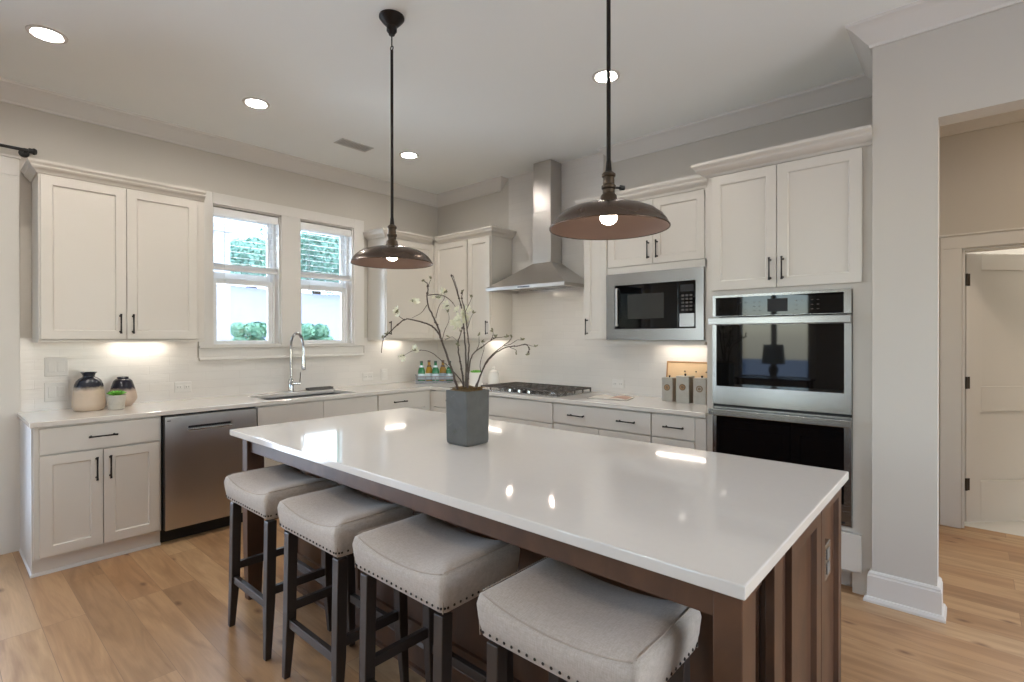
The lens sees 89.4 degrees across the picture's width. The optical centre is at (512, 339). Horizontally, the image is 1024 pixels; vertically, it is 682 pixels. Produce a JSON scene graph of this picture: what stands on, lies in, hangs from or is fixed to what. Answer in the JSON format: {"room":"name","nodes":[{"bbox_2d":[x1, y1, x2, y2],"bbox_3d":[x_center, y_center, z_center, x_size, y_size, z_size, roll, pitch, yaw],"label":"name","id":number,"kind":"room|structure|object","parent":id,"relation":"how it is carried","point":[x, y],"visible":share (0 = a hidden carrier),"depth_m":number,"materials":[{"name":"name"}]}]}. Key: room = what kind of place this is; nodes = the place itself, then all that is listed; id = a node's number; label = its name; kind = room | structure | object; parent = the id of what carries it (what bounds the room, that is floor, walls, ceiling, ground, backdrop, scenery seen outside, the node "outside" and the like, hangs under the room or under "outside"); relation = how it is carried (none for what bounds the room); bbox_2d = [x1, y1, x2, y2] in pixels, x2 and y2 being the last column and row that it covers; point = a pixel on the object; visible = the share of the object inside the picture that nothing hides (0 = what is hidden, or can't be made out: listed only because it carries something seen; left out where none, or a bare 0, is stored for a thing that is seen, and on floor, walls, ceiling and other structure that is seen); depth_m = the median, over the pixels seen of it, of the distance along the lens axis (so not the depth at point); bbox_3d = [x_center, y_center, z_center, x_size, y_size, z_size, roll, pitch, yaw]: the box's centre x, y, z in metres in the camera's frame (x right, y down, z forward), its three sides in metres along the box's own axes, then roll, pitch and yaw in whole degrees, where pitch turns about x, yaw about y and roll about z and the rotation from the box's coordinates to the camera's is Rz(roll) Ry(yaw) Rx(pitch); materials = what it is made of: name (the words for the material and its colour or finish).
{"room":"kitchen","nodes":[
{"label":"kitchen","id":0,"kind":"room"},
{"bbox_2d":[0,101,437,357],"bbox_3d":[-3.709,-0.129,3.066,0.200,3.050,8.700,0,0,41],"label":"wall","id":1,"kind":"structure","parent":0,"point":[55,138],"depth_m":4.07,"materials":[{"name":"beige paint"}]},
{"bbox_2d":[0,153,20,554],"bbox_3d":[-4.194,0.101,2.493,0.234,2.594,2.638,0,0,41],"label":"trim","id":2,"kind":"structure","parent":1,"relation":"attached to","point":[9,164],"depth_m":3.37,"materials":[{"name":"white paint"}]},
{"bbox_2d":[0,143,37,157],"bbox_3d":[-4.098,-1.229,2.400,0.096,0.056,2.794,0,0,41],"label":"curtain rod","id":3,"kind":"object","parent":1,"relation":"attached to","point":[23,152],"visible":1,"depth_m":3.39,"materials":[{"name":"black metal"}]},
{"bbox_2d":[21,157,205,342],"bbox_3d":[-2.784,-0.551,3.668,0.361,1.144,0.990,0,0,41],"label":"upper cabinet","id":4,"kind":"object","parent":1,"relation":"attached to","point":[116,257],"visible":1,"depth_m":3.52,"materials":[{"name":"white paint"}]},
{"bbox_2d":[213,215,274,343],"bbox_3d":[-2.410,-0.534,4.591,0.105,1.153,0.544,0,0,41],"label":"window","id":5,"kind":"structure","parent":1,"relation":"in","point":[268,281],"depth_m":4.69,"materials":[{"name":"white glass"}]},
{"bbox_2d":[213,207,277,282],"bbox_3d":[-2.335,-0.790,4.523,0.071,0.629,0.540,0,0,41],"label":"window blind","id":6,"kind":"object","parent":5,"relation":"attached to","point":[216,211],"visible":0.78,"depth_m":4.49,"materials":[{"name":"white plastic"}]},
{"bbox_2d":[0,78,507,207],"bbox_3d":[-3.215,-1.595,2.625,1.120,0.115,8.304,0,0,41],"label":"trim","id":7,"kind":"structure","parent":1,"relation":"attached to","point":[11,92],"depth_m":4.24,"materials":[{"name":"white paint"}]},
{"bbox_2d":[198,191,363,347],"bbox_3d":[-2.125,-0.571,4.840,0.222,1.289,1.529,0,0,41],"label":"trim","id":8,"kind":"structure","parent":1,"relation":"attached to","point":[288,229],"depth_m":4.75,"materials":[{"name":"white paint"}]},
{"bbox_2d":[199,344,363,360],"bbox_3d":[-2.042,0.114,4.760,0.032,0.120,1.515,0,0,41],"label":"trim","id":9,"kind":"structure","parent":1,"relation":"attached to","point":[206,353],"depth_m":4.64,"materials":[{"name":"white paint"}]},
{"bbox_2d":[301,229,346,342],"bbox_3d":[-1.918,-0.537,5.148,0.105,1.153,0.537,0,0,41],"label":"window","id":10,"kind":"structure","parent":1,"relation":"in","point":[341,287],"depth_m":5.29,"materials":[{"name":"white glass"}]},
{"bbox_2d":[301,222,350,288],"bbox_3d":[-1.843,-0.792,5.080,0.071,0.629,0.533,0,0,41],"label":"window blind","id":11,"kind":"object","parent":10,"relation":"attached to","point":[307,226],"visible":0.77,"depth_m":5.07,"materials":[{"name":"white plastic"}]},
{"bbox_2d":[20,153,706,411],"bbox_3d":[-0.793,-0.534,3.623,3.430,2.250,3.600,0,0,41],"label":"wall tile","id":12,"kind":"structure","parent":1,"relation":"attached to","point":[553,321],"depth_m":4.73,"materials":[{"name":"white tile"}]},
{"bbox_2d":[44,357,67,376],"bbox_3d":[-3.130,0.190,3.545,0.009,0.128,0.123,0,0,41],"label":"light switch","id":13,"kind":"object","parent":12,"relation":"attached to","point":[53,366],"visible":1,"depth_m":3.54,"materials":[{"name":"white plastic"}]},
{"bbox_2d":[44,382,67,401],"bbox_3d":[-3.130,0.362,3.546,0.009,0.128,0.123,0,0,41],"label":"light switch","id":14,"kind":"object","parent":12,"relation":"attached to","point":[57,391],"visible":1,"depth_m":3.54,"materials":[{"name":"white plastic"}]},
{"bbox_2d":[175,381,190,392],"bbox_3d":[-2.625,0.381,4.116,0.010,0.084,0.118,0,0,41],"label":"wall outlet","id":15,"kind":"object","parent":12,"relation":"attached to","point":[185,386],"visible":1,"depth_m":4.12,"materials":[{"name":"white plastic"}]},
{"bbox_2d":[363,372,372,380],"bbox_3d":[-1.508,0.391,5.380,0.010,0.080,0.120,0,0,41],"label":"wall outlet","id":16,"kind":"object","parent":12,"relation":"attached to","point":[366,376],"visible":1,"depth_m":5.38,"materials":[{"name":"white plastic"}]},
{"bbox_2d":[612,379,623,387],"bbox_3d":[0.915,0.389,4.497,0.115,0.075,0.010,0,0,41],"label":"wall outlet","id":17,"kind":"object","parent":12,"relation":"attached to","point":[616,383],"visible":1,"depth_m":4.50,"materials":[{"name":"white plastic"}]},
{"bbox_2d":[363,227,432,339],"bbox_3d":[-1.191,-0.544,5.468,0.365,1.114,0.678,0,0,41],"label":"upper cabinet","id":18,"kind":"object","parent":1,"relation":"attached to","point":[387,288],"visible":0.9,"depth_m":5.33,"materials":[{"name":"white paint"}]},
{"bbox_2d":[0,0,918,193],"bbox_3d":[0.536,-1.729,1.976,8.000,0.150,12.700,0,0,41],"label":"ceiling","id":19,"kind":"structure","parent":0,"point":[483,90],"depth_m":3.14,"materials":[{"name":"paint"}]},
{"bbox_2d":[25,24,67,43],"bbox_3d":[-2.527,-1.664,2.804,0.176,0.035,0.176,0,0,41],"label":"recessed light","id":20,"kind":"object","parent":19,"relation":"in","point":[44,33],"visible":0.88,"depth_m":2.81,"materials":[{"name":"white paint"}]},
{"bbox_2d":[242,97,269,108],"bbox_3d":[-1.804,-1.667,3.631,0.176,0.035,0.176,0,0,41],"label":"recessed light","id":21,"kind":"object","parent":19,"relation":"in","point":[252,102],"visible":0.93,"depth_m":3.64,"materials":[{"name":"white paint"}]},
{"bbox_2d":[334,138,373,151],"bbox_3d":[-1.359,-1.657,4.426,0.145,0.007,0.300,0,0,41],"label":"ceiling vent","id":22,"kind":"object","parent":19,"relation":"in","point":[344,142],"visible":1,"depth_m":4.42,"materials":[{"name":"white metal"}]},
{"bbox_2d":[350,9,432,268],"bbox_3d":[-0.622,-1.020,2.658,0.417,1.268,0.417,0,0,41],"label":"pendant light","id":23,"kind":"object","parent":19,"relation":"hanging from","point":[391,255],"visible":1,"depth_m":2.65,"materials":[{"name":"brown metal"}]},
{"bbox_2d":[386,224,398,245],"bbox_3d":[-0.621,-0.527,2.660,0.075,0.121,0.075,0,0,-42],"label":"socket","id":24,"kind":"object","parent":23,"relation":"attached to","point":[391,235],"depth_m":2.64,"materials":[{"name":"gold metal"}]},
{"bbox_2d":[399,151,418,158],"bbox_3d":[-0.938,-1.672,4.669,0.176,0.035,0.176,0,0,41],"label":"recessed light","id":25,"kind":"object","parent":19,"relation":"in","point":[408,155],"visible":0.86,"depth_m":4.68,"materials":[{"name":"white paint"}]},
{"bbox_2d":[592,69,619,83],"bbox_3d":[0.587,-1.668,3.260,0.176,0.035,0.176,0,0,41],"label":"recessed light","id":26,"kind":"object","parent":19,"relation":"in","point":[600,75],"visible":0.73,"depth_m":3.27,"materials":[{"name":"white paint"}]},
{"bbox_2d":[549,0,670,239],"bbox_3d":[0.335,-1.018,1.807,0.417,1.268,0.417,0,0,41],"label":"pendant light","id":27,"kind":"object","parent":19,"relation":"hanging from","point":[609,217],"visible":1,"depth_m":1.80,"materials":[{"name":"brown metal"}]},
{"bbox_2d":[600,170,624,199],"bbox_3d":[0.341,-0.525,1.812,0.080,0.121,0.088,0,0,41],"label":"socket","id":28,"kind":"object","parent":27,"relation":"attached to","point":[608,187],"depth_m":1.79,"materials":[{"name":"gold metal"}]},
{"bbox_2d":[0,518,1023,681],"bbox_3d":[-0.488,1.451,0.826,8.000,0.100,9.600,0,0,41],"label":"floor","id":29,"kind":"structure","parent":0,"point":[159,613],"depth_m":2.51,"materials":[{"name":"brown wood"}]},
{"bbox_2d":[19,416,160,577],"bbox_3d":[-2.796,0.955,3.430,0.662,0.878,0.648,0,0,41],"label":"base cabinet","id":30,"kind":"object","parent":29,"relation":"on","point":[90,492],"visible":0.98,"depth_m":3.21,"materials":[{"name":"white paint"}]},
{"bbox_2d":[17,381,706,427],"bbox_3d":[-0.796,0.496,3.618,3.412,0.030,3.594,0,0,41],"label":"countertop","id":31,"kind":"structure","parent":30,"relation":"on","point":[47,418],"depth_m":3.87,"materials":[{"name":"white stone"}]},
{"bbox_2d":[71,372,105,411],"bbox_3d":[-2.883,0.354,3.515,0.183,0.258,0.183,0,0,41],"label":"clay vase","id":32,"kind":"object","parent":31,"relation":"on","point":[88,394],"visible":1,"depth_m":3.46,"materials":[{"name":"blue ceramic"}]},
{"bbox_2d":[106,390,126,409],"bbox_3d":[-2.723,0.419,3.556,0.113,0.128,0.108,0,0,-32],"label":"potted succulent","id":33,"kind":"object","parent":31,"relation":"on","point":[115,399],"visible":1,"depth_m":3.52,"materials":[{"name":"ceramic"}]},
{"bbox_2d":[110,376,136,405],"bbox_3d":[-2.818,0.377,3.736,0.170,0.210,0.170,0,0,41],"label":"clay vase","id":34,"kind":"object","parent":31,"relation":"on","point":[124,383],"visible":0.75,"depth_m":3.70,"materials":[{"name":"beige ceramic"}]},
{"bbox_2d":[288,332,305,391],"bbox_3d":[-1.906,0.208,4.631,0.283,0.542,0.110,0,0,39],"label":"kitchen faucet","id":35,"kind":"object","parent":31,"relation":"on","point":[291,383],"visible":1,"depth_m":4.66,"materials":[{"name":"silver metal"}]},
{"bbox_2d":[265,392,341,399],"bbox_3d":[-1.813,0.610,4.496,0.416,0.198,0.796,0,0,41],"label":"sink","id":36,"kind":"object","parent":31,"relation":"in","point":[333,392],"visible":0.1,"depth_m":4.68,"materials":[{"name":"metal"}]},
{"bbox_2d":[306,386,332,390],"bbox_3d":[-1.833,0.466,4.904,0.070,0.021,0.245,0,0,41],"label":"tray","id":37,"kind":"object","parent":31,"relation":"on","point":[323,387],"visible":1,"depth_m":4.88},
{"bbox_2d":[415,374,455,382],"bbox_3d":[-0.838,0.428,5.618,0.442,0.092,0.177,0,0,-5],"label":"crate","id":38,"kind":"object","parent":31,"relation":"on","point":[417,376],"visible":0.6,"depth_m":5.53,"materials":[{"name":"grey metal"}]},
{"bbox_2d":[418,361,424,382],"bbox_3d":[-0.984,0.351,5.565,0.078,0.232,0.077,0,0,41],"label":"drink bottle","id":39,"kind":"object","parent":38,"relation":"in","point":[421,371],"visible":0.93,"depth_m":5.54,"materials":[{"name":"green glass"}]},
{"bbox_2d":[425,360,431,380],"bbox_3d":[-0.916,0.349,5.651,0.078,0.236,0.077,0,0,41],"label":"drink bottle","id":40,"kind":"object","parent":38,"relation":"in","point":[429,368],"visible":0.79,"depth_m":5.62,"materials":[{"name":"orange glass"}]},
{"bbox_2d":[432,361,438,382],"bbox_3d":[-0.834,0.351,5.578,0.078,0.232,0.077,0,0,41],"label":"drink bottle","id":41,"kind":"object","parent":38,"relation":"in","point":[435,371],"visible":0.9,"depth_m":5.55,"materials":[{"name":"green glass"}]},
{"bbox_2d":[439,360,445,380],"bbox_3d":[-0.767,0.349,5.664,0.078,0.236,0.077,0,0,41],"label":"drink bottle","id":42,"kind":"object","parent":38,"relation":"in","point":[442,372],"visible":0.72,"depth_m":5.63,"materials":[{"name":"orange glass"}]},
{"bbox_2d":[446,361,452,382],"bbox_3d":[-0.685,0.351,5.591,0.078,0.232,0.077,0,0,41],"label":"drink bottle","id":43,"kind":"object","parent":38,"relation":"in","point":[448,370],"visible":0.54,"depth_m":5.56,"materials":[{"name":"green glass"}]},
{"bbox_2d":[469,370,482,386],"bbox_3d":[-0.363,0.390,5.116,0.136,0.169,0.136,0,0,41],"label":"potted succulent","id":44,"kind":"object","parent":31,"relation":"on","point":[473,375],"visible":0.9,"depth_m":5.06,"materials":[{"name":"white ceramic"}]},
{"bbox_2d":[487,366,499,383],"bbox_3d":[-0.194,0.374,5.186,0.124,0.200,0.124,0,0,41],"label":"ceramic jar","id":45,"kind":"object","parent":31,"relation":"on","point":[493,375],"visible":0.81,"depth_m":5.14,"materials":[{"name":"white ceramic"}]},
{"bbox_2d":[481,382,591,396],"bbox_3d":[0.199,0.453,4.713,0.908,0.046,0.510,0,0,41],"label":"gas cooktop","id":46,"kind":"object","parent":31,"relation":"in","point":[550,390],"visible":0.99,"depth_m":4.60,"materials":[{"name":"silver metal"}]},
{"bbox_2d":[488,388,591,396],"bbox_3d":[0.199,0.472,4.713,0.908,0.008,0.510,0,0,41],"label":"grate","id":47,"kind":"object","parent":46,"relation":"on","point":[507,390],"depth_m":4.53,"materials":[{"name":"black metal"}]},
{"bbox_2d":[589,395,634,400],"bbox_3d":[0.792,0.470,4.181,0.330,0.013,0.224,0,0,27],"label":"open book","id":48,"kind":"object","parent":31,"relation":"on","point":[607,397],"visible":1,"depth_m":4.13,"materials":[{"name":"white paper"}]},
{"bbox_2d":[612,396,630,398],"bbox_3d":[0.863,0.468,4.145,0.135,0.007,0.180,0,0,27],"label":"picture","id":49,"kind":"object","parent":48,"relation":"on","point":[613,397],"depth_m":4.12},
{"bbox_2d":[662,375,675,401],"bbox_3d":[1.214,0.379,4.007,0.092,0.197,0.094,0,0,41],"label":"tin canister","id":50,"kind":"object","parent":31,"relation":"on","point":[668,383],"visible":0.85,"depth_m":3.97,"materials":[{"name":"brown metal"}]},
{"bbox_2d":[676,374,694,402],"bbox_3d":[1.301,0.369,3.903,0.106,0.217,0.108,0,0,41],"label":"tin canister","id":51,"kind":"object","parent":31,"relation":"on","point":[684,383],"visible":0.94,"depth_m":3.86,"materials":[{"name":"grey metal"}]},
{"bbox_2d":[666,361,706,377],"bbox_3d":[1.437,0.325,3.993,0.535,0.296,0.059,0,0,41],"label":"cutting board","id":52,"kind":"object","parent":31,"relation":"on","point":[674,368],"visible":0.33,"depth_m":4.07,"materials":[{"name":"brown wood"}]},
{"bbox_2d":[693,376,706,404],"bbox_3d":[1.400,0.374,3.829,0.102,0.207,0.104,0,0,41],"label":"tin canister","id":53,"kind":"object","parent":31,"relation":"on","point":[699,383],"visible":0.87,"depth_m":3.79,"materials":[{"name":"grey metal"}]},
{"bbox_2d":[160,407,255,542],"bbox_3d":[-2.380,0.954,3.909,0.639,0.873,0.606,0,0,41],"label":"dishwasher","id":54,"kind":"object","parent":29,"relation":"on","point":[199,451],"visible":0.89,"depth_m":3.64,"materials":[{"name":"silver metal"}]},
{"bbox_2d":[224,464,337,660],"bbox_3d":[-1.123,1.027,2.498,0.478,0.737,0.348,0,0,41],"label":"bar stool","id":55,"kind":"object","parent":29,"relation":"on","point":[260,491],"visible":0.73,"depth_m":2.43,"materials":[{"name":"beige fabric"}]},
{"bbox_2d":[224,464,337,519],"bbox_3d":[-1.123,0.721,2.497,0.478,0.125,0.348,0,0,41],"label":"seat cushion","id":56,"kind":"object","parent":55,"relation":"on","point":[260,491],"depth_m":2.41,"materials":[{"name":"beige fabric"}]},
{"bbox_2d":[255,395,377,466],"bbox_3d":[-1.815,0.950,4.540,0.662,0.878,1.074,0,0,41],"label":"base cabinet","id":57,"kind":"object","parent":29,"relation":"on","point":[299,411],"visible":0.11,"depth_m":4.27,"materials":[{"name":"white paint"}]},
{"bbox_2d":[277,485,412,681],"bbox_3d":[-0.688,1.028,2.114,0.478,0.737,0.348,0,0,41],"label":"bar stool","id":58,"kind":"object","parent":29,"relation":"on","point":[330,519],"visible":0.83,"depth_m":2.06,"materials":[{"name":"beige fabric"}]},
{"bbox_2d":[277,485,412,556],"bbox_3d":[-0.688,0.722,2.113,0.478,0.125,0.348,0,0,41],"label":"seat cushion","id":59,"kind":"object","parent":58,"relation":"on","point":[330,519],"depth_m":2.02,"materials":[{"name":"beige fabric"}]},
{"bbox_2d":[377,390,429,410],"bbox_3d":[-1.256,0.947,5.173,0.662,0.878,0.611,0,0,41],"label":"base cabinet","id":60,"kind":"object","parent":29,"relation":"on","point":[420,399],"visible":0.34,"depth_m":4.97,"materials":[{"name":"white paint"}]},
{"bbox_2d":[430,389,435,410],"bbox_3d":[-0.839,0.895,5.633,0.676,0.778,0.629,0,0,41],"label":"base cabinet","id":61,"kind":"object","parent":29,"relation":"on","point":[432,406],"visible":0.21,"depth_m":5.21,"materials":[{"name":"white paint"}]},
{"bbox_2d":[352,512,519,681],"bbox_3d":[-0.261,1.029,1.737,0.478,0.737,0.348,0,0,41],"label":"bar stool","id":62,"kind":"object","parent":29,"relation":"on","point":[442,566],"visible":0.89,"depth_m":1.67,"materials":[{"name":"beige fabric"}]},
{"bbox_2d":[352,513,519,612],"bbox_3d":[-0.261,0.723,1.736,0.478,0.125,0.348,0,0,41],"label":"seat cushion","id":63,"kind":"object","parent":62,"relation":"on","point":[442,566],"depth_m":1.64,"materials":[{"name":"beige fabric"}]},
{"bbox_2d":[434,390,445,412],"bbox_3d":[-0.379,0.946,5.205,0.576,0.878,0.662,0,0,41],"label":"base cabinet","id":64,"kind":"object","parent":29,"relation":"on","point":[439,396],"visible":0.11,"depth_m":5.12,"materials":[{"name":"white paint"}]},
{"bbox_2d":[489,396,554,428],"bbox_3d":[0.179,0.948,4.713,0.908,0.878,0.662,0,0,41],"label":"base cabinet","id":65,"kind":"object","parent":29,"relation":"on","point":[506,409],"visible":0.06,"depth_m":4.41,"materials":[{"name":"white paint"}]},
{"bbox_2d":[242,439,840,681],"bbox_3d":[-0.111,0.956,2.358,2.584,0.879,1.142,0,0,41],"label":"kitchen island","id":66,"kind":"object","parent":29,"relation":"on","point":[788,629],"visible":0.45,"depth_m":1.59,"materials":[{"name":"brown wood"}]},
{"bbox_2d":[230,407,848,600],"bbox_3d":[-0.144,0.500,2.335,2.643,0.030,1.167,0,0,41],"label":"island countertop","id":67,"kind":"structure","parent":66,"relation":"on","point":[714,521],"depth_m":1.74,"materials":[{"name":"white stone"}]},
{"bbox_2d":[381,275,537,446],"bbox_3d":[-0.227,0.090,2.403,0.695,0.788,0.310,0,0,2],"label":"planter","id":68,"kind":"object","parent":67,"relation":"on","point":[467,407],"visible":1,"depth_m":2.36,"materials":[{"name":"grey stone"}]},
{"bbox_2d":[825,538,829,580],"bbox_3d":[1.046,0.738,1.731,0.015,0.116,0.084,0,0,41],"label":"outlet plate","id":69,"kind":"object","parent":66,"relation":"attached to","point":[827,541],"depth_m":1.72,"materials":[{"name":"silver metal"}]},
{"bbox_2d":[827,546,829,574],"bbox_3d":[1.052,0.738,1.725,0.003,0.084,0.040,0,0,41],"label":"socket","id":70,"kind":"object","parent":66,"relation":"attached to","point":[828,547],"depth_m":1.72,"materials":[{"name":"white plastic"}]},
{"bbox_2d":[477,557,700,681],"bbox_3d":[0.190,1.030,1.338,0.478,0.737,0.348,0,0,41],"label":"bar stool","id":71,"kind":"object","parent":29,"relation":"on","point":[575,625],"visible":0.98,"depth_m":1.26,"materials":[{"name":"beige fabric"}]},
{"bbox_2d":[553,402,652,442],"bbox_3d":[0.841,0.949,4.127,0.857,0.878,0.662,0,0,41],"label":"base cabinet","id":72,"kind":"object","parent":29,"relation":"on","point":[602,421],"visible":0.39,"depth_m":3.87,"materials":[{"name":"white paint"}]},
{"bbox_2d":[652,412,706,450],"bbox_3d":[1.308,0.950,3.714,0.386,0.878,0.662,0,0,41],"label":"base cabinet","id":73,"kind":"object","parent":29,"relation":"on","point":[683,431],"visible":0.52,"depth_m":3.48,"materials":[{"name":"white paint"}]},
{"bbox_2d":[691,124,871,594],"bbox_3d":[1.748,0.130,3.300,0.969,2.520,0.694,0,0,41],"label":"tall cabinet","id":74,"kind":"object","parent":29,"relation":"on","point":[797,215],"visible":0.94,"depth_m":2.95,"materials":[{"name":"white paint"}]},
{"bbox_2d":[708,288,852,526],"bbox_3d":[1.743,0.375,3.272,0.766,1.306,0.652,0,0,41],"label":"double wall oven","id":75,"kind":"object","parent":74,"relation":"in","point":[783,361],"visible":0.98,"depth_m":3.03,"materials":[{"name":"silver metal"}]},
{"bbox_2d":[438,97,871,235],"bbox_3d":[0.799,-0.139,4.753,4.320,3.050,0.200,0,0,41],"label":"wall","id":76,"kind":"structure","parent":0,"point":[675,162],"depth_m":4.09,"materials":[{"name":"beige paint"}]},
{"bbox_2d":[433,225,515,339],"bbox_3d":[-0.545,-0.545,5.545,1.230,1.114,0.364,0,0,41],"label":"upper cabinet","id":77,"kind":"object","parent":76,"relation":"attached to","point":[477,259],"visible":0.88,"depth_m":5.25,"materials":[{"name":"white paint"}]},
{"bbox_2d":[486,159,583,293],"bbox_3d":[0.231,-1.059,4.805,0.922,1.206,0.444,0,0,41],"label":"range hood","id":78,"kind":"object","parent":76,"relation":"attached to","point":[547,273],"visible":0.99,"depth_m":4.82,"materials":[{"name":"silver metal"}]},
{"bbox_2d":[575,195,608,338],"bbox_3d":[0.751,-0.583,4.399,0.288,1.171,0.365,0,0,41],"label":"upper cabinet","id":79,"kind":"object","parent":76,"relation":"attached to","point":[595,251],"visible":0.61,"depth_m":4.28,"materials":[{"name":"white paint"}]},
{"bbox_2d":[607,174,706,344],"bbox_3d":[1.205,-0.563,3.998,0.923,1.210,0.365,0,0,41],"label":"upper cabinet","id":80,"kind":"object","parent":76,"relation":"attached to","point":[683,201],"visible":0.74,"depth_m":3.84,"materials":[{"name":"white paint"}]},
{"bbox_2d":[606,266,704,339],"bbox_3d":[1.149,-0.254,4.025,0.791,0.521,0.328,0,0,41],"label":"microwave","id":81,"kind":"object","parent":80,"relation":"in","point":[669,304],"visible":1,"depth_m":3.89,"materials":[{"name":"silver metal"}]},
{"bbox_2d":[597,0,1023,162],"bbox_3d":[2.553,-1.601,2.549,5.336,0.115,0.777,0,0,41],"label":"trim","id":82,"kind":"structure","parent":76,"relation":"attached to","point":[921,16],"depth_m":3.34,"materials":[{"name":"white paint"}]},
{"bbox_2d":[872,28,938,585],"bbox_3d":[2.060,-0.133,2.715,0.270,3.050,0.145,0,0,41],"label":"wall","id":83,"kind":"structure","parent":0,"point":[905,122],"depth_m":2.66,"materials":[{"name":"beige paint"}]},
{"bbox_2d":[863,568,946,623],"bbox_3d":[2.049,1.312,2.707,0.338,0.160,0.178,0,0,41],"label":"baseboard","id":84,"kind":"structure","parent":83,"relation":"attached to","point":[916,598],"depth_m":2.64,"materials":[{"name":"white paint"}]},
{"bbox_2d":[938,2,1023,126],"bbox_3d":[3.288,-0.130,1.628,3.010,3.050,0.145,0,0,41],"label":"wall","id":85,"kind":"structure","parent":0,"point":[981,58],"depth_m":2.47,"materials":[{"name":"beige paint"}]},
{"bbox_2d":[939,121,1023,527],"bbox_3d":[4.305,-0.136,2.982,3.280,3.050,0.130,0,0,41],"label":"wall","id":86,"kind":"structure","parent":0,"point":[981,172],"depth_m":3.73,"materials":[{"name":"beige paint"}]},
{"bbox_2d":[939,227,1023,527],"bbox_3d":[3.640,0.308,3.553,1.098,2.158,0.162,0,0,41],"label":"trim","id":87,"kind":"structure","parent":86,"relation":"attached to","point":[952,255],"depth_m":3.80,"materials":[{"name":"white paint"}]},
{"bbox_2d":[939,109,1023,137],"bbox_3d":[3.792,-1.581,2.308,3.160,0.155,1.550,0,0,41],"label":"trim","id":88,"kind":"structure","parent":86,"relation":"attached to","point":[1018,115],"depth_m":3.69,"materials":[{"name":"white paint"}]},
{"bbox_2d":[965,248,1023,253],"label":"wall","id":89,"kind":"structure","parent":86,"relation":"in","point":[1020,250],"depth_m":5.80,"materials":[{"name":"beige paint"}]},
{"bbox_2d":[965,254,1023,521],"bbox_3d":[3.784,0.366,3.872,0.814,2.010,0.119,0,0,-5],"label":"door leaf","id":90,"kind":"structure","parent":86,"relation":"in","point":[994,283],"depth_m":3.90,"materials":[{"name":"white paint"}]},
{"bbox_2d":[965,520,1023,536],"bbox_3d":[5.254,1.433,4.226,3.900,0.101,3.099,0,0,41],"label":"floor","id":91,"kind":"structure","parent":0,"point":[1009,527],"depth_m":3.82,"materials":[{"name":"white tile"}]},
{"label":"outside","id":92,"kind":"structure","parent":0,"visible":0},
{"bbox_2d":[230,285,339,339],"bbox_3d":[-6.309,0.149,14.242,18.200,3.360,33.000,0,0,41],"label":"ground","id":93,"kind":"structure","parent":92,"point":[247,304],"depth_m":13.24,"materials":[{"name":"white"}]},
{"bbox_2d":[213,222,233,340],"bbox_3d":[-3.520,0.160,6.150,0.260,3.050,0.290,0,0,41],"label":"pillar porch","id":94,"kind":"structure","parent":93,"relation":"on","point":[223,291],"depth_m":6.10,"materials":[{"name":"white paint"}]},
{"bbox_2d":[230,237,265,287],"bbox_3d":[-7.056,-1.891,13.898,1.515,1.832,1.703,0,0,41],"label":"leafy tree","id":95,"kind":"object","parent":93,"relation":"on","point":[235,248],"visible":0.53,"depth_m":13.32,"materials":[{"name":"green plant"}]},
{"bbox_2d":[230,321,266,340],"bbox_3d":[-3.746,0.767,7.388,0.612,2.037,0.602,0,0,41],"label":"bush","id":96,"kind":"object","parent":93,"relation":"on","point":[252,330],"visible":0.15,"depth_m":7.26,"materials":[{"name":"green plant"}]},
{"bbox_2d":[257,225,338,294],"bbox_3d":[-6.054,-2.484,16.031,3.136,3.094,2.855,0,0,18],"label":"leafy tree","id":97,"kind":"object","parent":93,"relation":"on","point":[323,259],"visible":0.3,"depth_m":15.00,"materials":[{"name":"green plant"}]},
{"bbox_2d":[302,323,333,339],"bbox_3d":[-3.158,0.765,8.066,0.646,2.035,0.688,0,0,41],"label":"bush","id":98,"kind":"object","parent":93,"relation":"on","point":[318,331],"visible":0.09,"depth_m":7.97,"materials":[{"name":"green plant"}]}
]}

